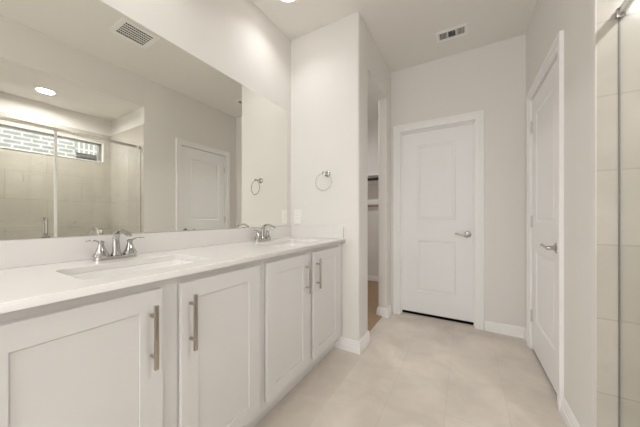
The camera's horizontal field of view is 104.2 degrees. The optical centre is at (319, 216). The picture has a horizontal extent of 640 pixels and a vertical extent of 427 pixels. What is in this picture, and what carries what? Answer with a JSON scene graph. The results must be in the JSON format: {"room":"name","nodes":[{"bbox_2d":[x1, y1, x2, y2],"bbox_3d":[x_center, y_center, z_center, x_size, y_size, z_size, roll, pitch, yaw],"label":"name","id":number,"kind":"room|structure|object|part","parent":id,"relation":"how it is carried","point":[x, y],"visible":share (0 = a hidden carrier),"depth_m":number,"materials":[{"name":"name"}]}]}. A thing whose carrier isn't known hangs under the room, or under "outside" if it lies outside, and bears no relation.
{"room":"bathroom","nodes":[
{"label":"bathroom","id":0,"kind":"room"},
{"bbox_2d":[7,0,290,239],"bbox_3d":[-1.636,-0.280,0.102,0.110,2.740,5.330,0,0,30],"label":"wall","id":1,"kind":"structure","parent":0,"point":[235,38],"depth_m":1.74,"materials":[{"name":"white paint"}]},
{"bbox_2d":[0,0,286,239],"bbox_3d":[-0.741,-0.443,1.519,0.010,1.047,1.760,0,0,30],"label":"wall mirror","id":2,"kind":"object","parent":1,"relation":"attached to","point":[108,124],"visible":0.98,"depth_m":1.16,"materials":[{"name":"silver mirror"}]},
{"bbox_2d":[0,226,290,268],"bbox_3d":[-0.733,0.132,1.524,0.020,0.100,1.862,0,0,30],"label":"backsplash","id":3,"kind":"structure","parent":1,"relation":"attached to","point":[40,251],"depth_m":1.11,"materials":[{"name":"white stone"}]},
{"bbox_2d":[291,12,367,340],"bbox_3d":[0.027,-0.280,2.287,0.786,2.740,0.220,0,0,30],"label":"wall","id":4,"kind":"structure","parent":0,"point":[329,70],"depth_m":2.11,"materials":[{"name":"white paint"}]},
{"bbox_2d":[294,210,300,223],"bbox_3d":[-0.209,-0.002,2.291,0.080,0.128,0.009,0,0,30],"label":"wall outlet","id":5,"kind":"object","parent":4,"relation":"attached to","point":[297,213],"visible":1,"depth_m":2.29,"materials":[{"name":"white plastic"}]},
{"bbox_2d":[315,171,331,190],"bbox_3d":[0.042,-0.305,2.096,0.144,0.177,0.094,0,0,30],"label":"towel ring","id":6,"kind":"object","parent":4,"relation":"attached to","point":[327,173],"visible":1,"depth_m":2.08,"materials":[{"name":"silver metal"}]},
{"bbox_2d":[334,330,370,354],"bbox_3d":[0.280,1.042,2.139,0.232,0.095,0.253,0,0,30],"label":"baseboard","id":7,"kind":"structure","parent":4,"relation":"attached to","point":[347,344],"depth_m":2.04,"materials":[{"name":"white paint"}]},
{"bbox_2d":[368,119,377,275],"bbox_3d":[1.625,-0.280,3.856,4.130,2.740,0.100,0,0,30],"label":"wall","id":8,"kind":"structure","parent":0,"point":[372,124],"depth_m":4.22,"materials":[{"name":"white paint"}]},
{"bbox_2d":[368,174,377,183],"bbox_3d":[0.539,-0.619,4.256,1.640,0.107,0.300,0,0,30],"label":"closet shelf","id":9,"kind":"object","parent":8,"relation":"attached to","point":[372,178],"visible":0.02,"depth_m":3.97,"materials":[{"name":"white paint"}]},
{"bbox_3d":[0.479,-0.602,4.152,1.640,0.048,0.048,0,0,30],"label":"hanging rod","id":10,"kind":"part","parent":9,"relation":"part of","materials":[{"name":"brown metal"}]},
{"bbox_2d":[368,200,377,206],"bbox_3d":[0.596,-0.228,4.353,1.640,0.125,0.075,0,0,30],"label":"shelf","id":11,"kind":"object","parent":8,"relation":"attached to","point":[371,203],"visible":0.02,"depth_m":4.19,"materials":[{"name":"white paint"}]},
{"bbox_2d":[367,28,390,307],"bbox_3d":[0.879,-0.280,3.066,0.098,2.740,2.016,0,0,30],"label":"wall","id":12,"kind":"structure","parent":0,"point":[379,75],"depth_m":2.73,"materials":[{"name":"white paint"}]},
{"bbox_2d":[251,0,536,120],"bbox_3d":[-0.286,-1.700,0.572,4.130,0.100,7.700,0,0,30],"label":"ceiling","id":13,"kind":"structure","parent":0,"point":[404,32],"depth_m":2.09,"materials":[{"name":"white paint"}]},
{"bbox_2d":[280,0,296,3],"bbox_3d":[-0.242,-1.646,1.830,0.184,0.007,0.184,0,0,30],"label":"recessed light","id":14,"kind":"object","parent":13,"relation":"in","point":[283,1],"visible":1,"depth_m":1.90,"materials":[{"name":"white plastic"}]},
{"bbox_2d":[436,22,467,43],"bbox_3d":[1.182,-1.645,2.232,0.248,0.010,0.146,0,0,30],"label":"ceiling vent","id":15,"kind":"object","parent":13,"relation":"in","point":[460,30],"visible":1,"depth_m":2.23,"materials":[{"name":"white plastic"}]},
{"bbox_2d":[254,312,566,426],"bbox_3d":[-0.586,1.120,0.021,2.006,0.060,6.448,0,0,30],"label":"floor","id":16,"kind":"structure","parent":0,"point":[414,370],"depth_m":1.62,"materials":[{"name":"tile"}]},
{"bbox_2d":[0,260,259,426],"bbox_3d":[-0.726,0.648,0.976,0.582,0.884,0.896,0,0,30],"label":"vanity cabinet","id":17,"kind":"object","parent":16,"relation":"on","point":[182,351],"visible":0.95,"depth_m":0.77,"materials":[{"name":"white paint"}]},
{"bbox_3d":[-0.625,0.588,0.660,0.020,0.706,0.386,0,0,30],"label":"door","id":18,"kind":"part","parent":17,"relation":"part of","materials":[{"name":"white paint"}]},
{"bbox_3d":[-0.510,0.377,0.777,0.010,0.200,0.012,0,0,30],"label":"handle","id":19,"kind":"part","parent":17,"relation":"part of","materials":[{"name":"silver metal"}]},
{"bbox_3d":[-0.444,0.377,0.890,0.010,0.200,0.012,0,0,30],"label":"handle","id":20,"kind":"part","parent":17,"relation":"part of","materials":[{"name":"silver metal"}]},
{"bbox_3d":[-0.399,0.588,1.049,0.020,0.706,0.386,0,0,30],"label":"door","id":21,"kind":"part","parent":17,"relation":"part of","materials":[{"name":"white paint"}]},
{"bbox_2d":[251,243,341,426],"bbox_3d":[-0.261,0.648,1.775,0.582,0.884,0.950,0,0,30],"label":"vanity cabinet","id":22,"kind":"object","parent":16,"relation":"on","point":[301,292],"visible":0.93,"depth_m":1.49,"materials":[{"name":"white paint"}]},
{"bbox_2d":[0,226,345,313],"bbox_3d":[-0.499,0.144,1.388,0.560,0.124,1.862,0,0,30],"label":"countertop","id":23,"kind":"structure","parent":22,"relation":"on","point":[33,272],"depth_m":1.00,"materials":[{"name":"white stone"}]},
{"bbox_2d":[85,229,144,260],"bbox_3d":[-0.883,0.117,1.081,0.161,0.130,0.161,0,0,-18],"label":"faucet","id":24,"kind":"object","parent":23,"relation":"on","point":[101,254],"visible":1,"depth_m":1.08,"materials":[{"name":"silver metal"}]},
{"bbox_3d":[-0.922,0.134,1.049,0.055,0.068,0.055,0,0,30],"label":"handle","id":25,"kind":"part","parent":24,"relation":"part of","materials":[{"name":"silver metal"}]},
{"bbox_3d":[-0.896,0.175,1.094,0.052,0.014,0.158,0,0,30],"label":"plate","id":26,"kind":"part","parent":24,"relation":"part of","materials":[{"name":"silver metal"}]},
{"bbox_3d":[-0.852,0.110,1.069,0.142,0.116,0.040,0,0,30],"label":"spout","id":27,"kind":"part","parent":24,"relation":"part of","materials":[{"name":"silver metal"}]},
{"bbox_3d":[-0.870,0.134,1.139,0.055,0.068,0.055,0,0,30],"label":"handle","id":28,"kind":"part","parent":24,"relation":"part of","materials":[{"name":"silver metal"}]},
{"bbox_2d":[69,259,194,279],"bbox_3d":[-0.687,0.271,0.967,0.294,0.131,0.450,0,0,30],"label":"sink","id":29,"kind":"object","parent":23,"relation":"in","point":[135,268],"visible":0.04,"depth_m":1.03,"materials":[{"name":"white ceramic"}]},
{"bbox_2d":[254,224,275,241],"bbox_3d":[-0.420,0.117,1.876,0.161,0.130,0.161,0,0,-18],"label":"faucet","id":30,"kind":"object","parent":23,"relation":"on","point":[259,237],"visible":1,"depth_m":1.88,"materials":[{"name":"silver metal"}]},
{"bbox_3d":[-0.460,0.134,1.845,0.055,0.068,0.055,0,0,30],"label":"handle","id":31,"kind":"part","parent":30,"relation":"part of","materials":[{"name":"silver metal"}]},
{"bbox_3d":[-0.433,0.175,1.889,0.052,0.014,0.158,0,0,30],"label":"plate","id":32,"kind":"part","parent":30,"relation":"part of","materials":[{"name":"silver metal"}]},
{"bbox_3d":[-0.407,0.134,1.934,0.055,0.068,0.055,0,0,30],"label":"handle","id":33,"kind":"part","parent":30,"relation":"part of","materials":[{"name":"silver metal"}]},
{"bbox_3d":[-0.389,0.110,1.864,0.142,0.116,0.040,0,0,30],"label":"spout","id":34,"kind":"part","parent":30,"relation":"part of","materials":[{"name":"silver metal"}]},
{"bbox_2d":[270,242,305,246],"bbox_3d":[-0.222,0.271,1.766,0.294,0.131,0.450,0,0,30],"label":"sink","id":35,"kind":"object","parent":23,"relation":"in","point":[291,243],"visible":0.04,"depth_m":1.95,"materials":[{"name":"white ceramic"}]},
{"bbox_3d":[-0.176,0.588,1.431,0.020,0.706,0.386,0,0,30],"label":"door","id":36,"kind":"part","parent":22,"relation":"part of","materials":[{"name":"white paint"}]},
{"bbox_3d":[-0.062,0.377,1.548,0.010,0.200,0.012,0,0,30],"label":"handle","id":37,"kind":"part","parent":22,"relation":"part of","materials":[{"name":"silver metal"}]},
{"bbox_3d":[0.004,0.377,1.661,0.010,0.200,0.012,0,0,30],"label":"handle","id":38,"kind":"part","parent":22,"relation":"part of","materials":[{"name":"silver metal"}]},
{"bbox_3d":[0.049,0.588,1.817,0.020,0.706,0.382,0,0,30],"label":"door","id":39,"kind":"part","parent":22,"relation":"part of","materials":[{"name":"white paint"}]},
{"bbox_2d":[391,34,525,329],"bbox_3d":[1.410,-0.280,2.567,1.323,2.740,0.115,0,0,30],"label":"wall","id":40,"kind":"structure","parent":0,"point":[491,78],"depth_m":2.36,"materials":[{"name":"white paint"}]},
{"bbox_2d":[402,124,473,321],"bbox_3d":[1.243,0.060,2.676,0.710,2.006,0.094,0,0,30],"label":"door","id":41,"kind":"structure","parent":40,"relation":"in","point":[438,164],"depth_m":2.67,"materials":[{"name":"white paint"}]},
{"bbox_2d":[393,110,483,330],"bbox_3d":[1.232,0.032,2.658,0.860,2.116,0.135,0,0,30],"label":"trim","id":42,"kind":"structure","parent":40,"relation":"attached to","point":[476,118],"depth_m":2.54,"materials":[{"name":"white paint"}]},
{"bbox_2d":[485,320,525,341],"bbox_3d":[1.685,1.042,2.261,0.312,0.095,0.138,0,0,30],"label":"baseboard","id":43,"kind":"structure","parent":40,"relation":"attached to","point":[500,328],"depth_m":2.30,"materials":[{"name":"white paint"}]},
{"bbox_2d":[368,275,556,394],"bbox_3d":[-0.286,1.073,0.572,4.130,0.155,7.700,0,0,30],"label":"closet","id":44,"kind":"object","parent":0,"point":[406,311],"depth_m":2.73,"materials":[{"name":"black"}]},
{"bbox_2d":[368,280,381,331],"bbox_3d":[0.114,1.086,3.460,1.716,0.008,2.105,0,0,30],"label":"floor","id":45,"kind":"structure","parent":44,"relation":"on","point":[373,318],"depth_m":3.08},
{"bbox_3d":[0.841,1.038,0.373,0.122,0.105,1.506,0,0,30],"label":"curb","id":46,"kind":"object","parent":44,"relation":"on","visible":0},
{"bbox_2d":[615,0,634,426],"bbox_3d":[0.847,0.069,0.369,0.101,1.832,1.504,0,0,30],"label":"shower enclosure","id":47,"kind":"object","parent":46,"relation":"on","point":[620,12],"visible":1,"depth_m":1.02,"materials":[{"name":"silver metal"}]},
{"bbox_3d":[0.847,-0.831,0.369,0.020,0.030,1.500,0,0,30],"label":"header rail","id":48,"kind":"part","parent":47,"relation":"part of","materials":[{"name":"silver metal"}]},
{"bbox_2d":[526,0,593,426],"bbox_3d":[0.635,-0.280,0.035,0.115,2.740,7.500,0,0,30],"label":"wall","id":49,"kind":"structure","parent":0,"point":[549,17],"depth_m":1.22,"materials":[{"name":"white paint"}]},
{"bbox_2d":[530,59,556,393],"bbox_3d":[1.564,0.058,1.757,0.094,2.029,0.721,0,0,30],"label":"door","id":50,"kind":"structure","parent":49,"relation":"in","point":[543,125],"depth_m":1.72,"materials":[{"name":"white paint"}]},
{"bbox_3d":[1.399,0.187,1.503,0.053,0.066,0.066,0,0,30],"label":"handle","id":51,"kind":"part","parent":50,"relation":"part of","materials":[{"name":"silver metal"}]},
{"bbox_2d":[526,30,563,411],"bbox_3d":[1.608,0.026,1.726,0.135,2.128,0.860,0,0,30],"label":"trim","id":52,"kind":"structure","parent":49,"relation":"attached to","point":[556,51],"depth_m":1.40,"materials":[{"name":"white paint"}]},
{"bbox_2d":[560,398,579,426],"bbox_3d":[1.249,1.042,1.220,0.017,0.095,0.361,0,0,30],"label":"baseboard","id":53,"kind":"structure","parent":49,"relation":"attached to","point":[566,412],"depth_m":1.30,"materials":[{"name":"white paint"}]},
{"bbox_3d":[1.638,-0.280,0.857,0.791,2.740,0.110,0,0,30],"label":"wall","id":54,"kind":"structure","parent":0,"visible":0},
{"bbox_2d":[597,0,639,426],"bbox_3d":[1.560,-0.005,0.832,0.900,2.190,0.012,0,0,30],"label":"tiled wall","id":55,"kind":"structure","parent":54,"relation":"attached to","point":[607,26],"depth_m":1.02,"materials":[{"name":"beige tile"}]},
{"bbox_2d":[594,0,596,426],"bbox_3d":[1.554,-0.008,0.835,0.894,2.196,0.016,0,0,30],"label":"trim","id":56,"kind":"structure","parent":55,"relation":"attached to","point":[595,1],"depth_m":1.05,"materials":[{"name":"white wood"}]}
]}

